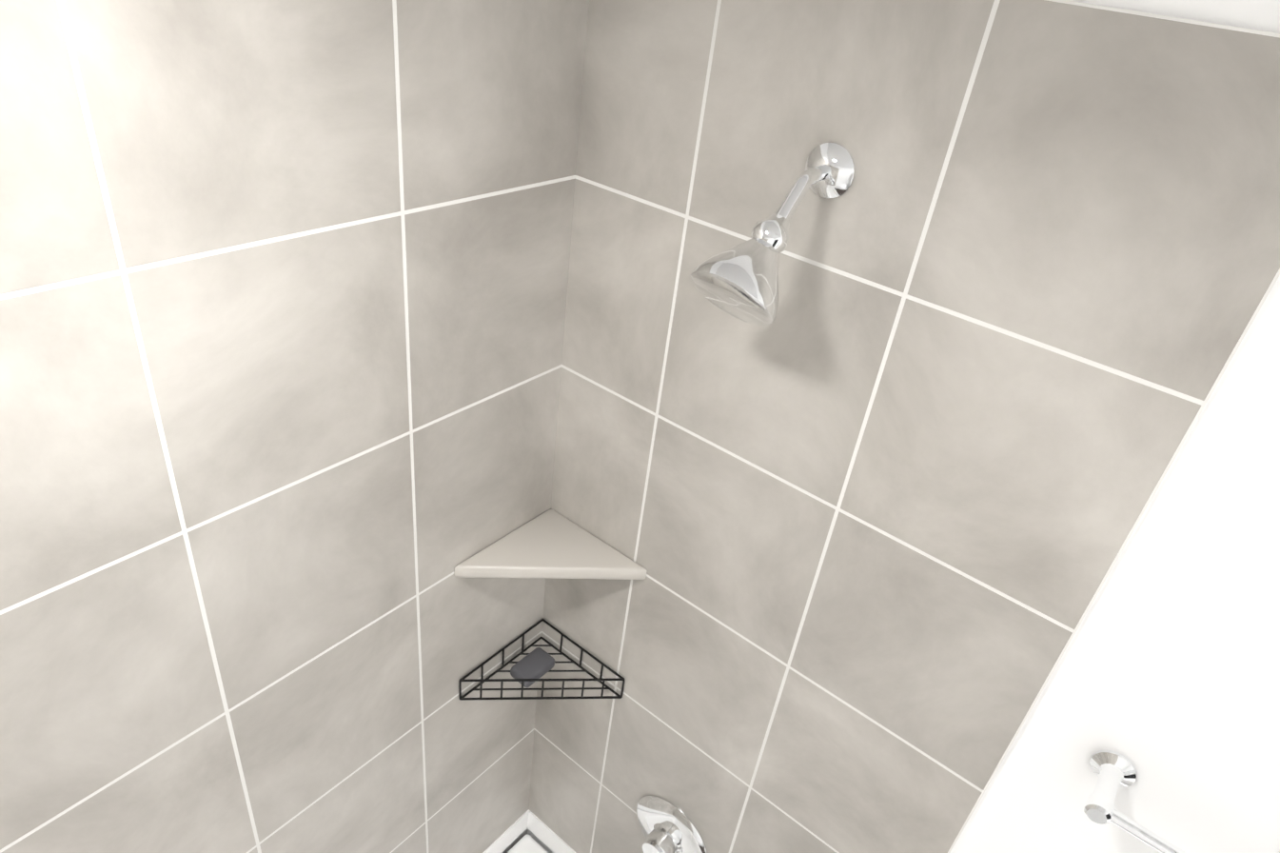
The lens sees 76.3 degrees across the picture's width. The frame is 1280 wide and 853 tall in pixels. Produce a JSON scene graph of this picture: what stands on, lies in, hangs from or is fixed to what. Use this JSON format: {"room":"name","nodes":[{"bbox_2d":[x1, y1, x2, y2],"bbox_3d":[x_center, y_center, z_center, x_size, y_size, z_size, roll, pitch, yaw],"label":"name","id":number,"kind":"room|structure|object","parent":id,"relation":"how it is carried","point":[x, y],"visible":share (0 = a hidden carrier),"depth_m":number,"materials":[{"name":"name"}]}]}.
{"room":"bathroom","nodes":[
{"label":"bathroom","id":0,"kind":"room"},
{"bbox_2d":[502,828,526,852],"bbox_3d":[-0.700,0.515,1.058,0.120,2.517,1.760,28,37,29],"label":"wall","id":1,"kind":"structure","parent":0,"point":[515,841],"depth_m":2.00,"materials":[{"name":"white paint"}]},
{"bbox_2d":[0,0,589,852],"bbox_3d":[-0.633,0.423,0.952,0.008,1.824,1.520,28,37,29],"label":"wall tile","id":2,"kind":"structure","parent":1,"relation":"attached to","point":[282,303],"depth_m":0.93,"materials":[{"name":"grey tile"}]},
{"bbox_2d":[459,618,625,700],"bbox_3d":[-0.180,0.484,1.501,0.214,0.054,0.214,28,37,29],"label":"shower caddy","id":3,"kind":"object","parent":2,"relation":"attached to","point":[532,667],"visible":1,"depth_m":1.53,"materials":[{"name":"black metal"}]},
{"bbox_2d":[483,809,575,852],"bbox_3d":[-0.406,1.399,1.247,0.882,0.073,1.520,28,37,29],"label":"wall flange","id":4,"kind":"object","parent":1,"relation":"attached to","point":[542,832],"visible":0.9,"depth_m":1.94,"materials":[{"name":"white ceramic"}]},
{"bbox_2d":[454,508,647,579],"bbox_3d":[-0.145,0.242,1.343,0.223,0.026,0.223,28,37,29],"label":"corner shelf","id":5,"kind":"object","parent":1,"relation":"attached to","point":[550,543],"visible":1,"depth_m":1.36,"materials":[{"name":"grey ceramic"}]},
{"bbox_2d":[526,0,1279,852],"bbox_3d":[0.895,0.802,0.956,2.682,2.517,0.120,28,37,29],"label":"wall","id":6,"kind":"structure","parent":0,"point":[1164,678],"depth_m":0.87,"materials":[{"name":"white paint"}]},
{"bbox_2d":[528,0,1279,852],"bbox_3d":[0.151,0.322,1.284,0.804,1.824,0.008,28,37,29],"label":"wall tile","id":7,"kind":"structure","parent":6,"relation":"attached to","point":[867,506],"depth_m":0.99,"materials":[{"name":"grey tile"}]},
{"bbox_2d":[636,794,707,852],"bbox_3d":[0.038,0.813,1.575,0.172,0.173,0.078,28,37,29],"label":"tub valve","id":8,"kind":"object","parent":7,"relation":"attached to","point":[666,825],"visible":1,"depth_m":1.56,"materials":[{"name":"silver metal"}]},
{"bbox_2d":[690,141,855,326],"bbox_3d":[0.143,-0.202,0.873,0.100,0.178,0.202,28,37,29],"label":"shower head","id":9,"kind":"object","parent":7,"relation":"attached to","point":[739,281],"visible":1,"depth_m":0.85},
{"bbox_2d":[1083,748,1186,852],"bbox_3d":[0.774,0.546,0.787,0.666,0.048,0.085,28,37,29],"label":"towel rail","id":10,"kind":"object","parent":6,"relation":"attached to","point":[1112,770],"visible":1,"depth_m":0.92,"materials":[{"name":"silver metal"}]},
{"bbox_3d":[0.490,2.306,0.909,3.582,0.050,1.760,28,37,29],"label":"floor","id":11,"kind":"structure","parent":0,"visible":0},
{"bbox_2d":[507,833,548,852],"bbox_3d":[-0.476,1.581,1.403,0.749,0.415,1.494,28,37,29],"label":"bathtub","id":12,"kind":"object","parent":11,"relation":"on","point":[526,843],"visible":0.96,"depth_m":1.96,"materials":[{"name":"white ceramic"}]}
]}

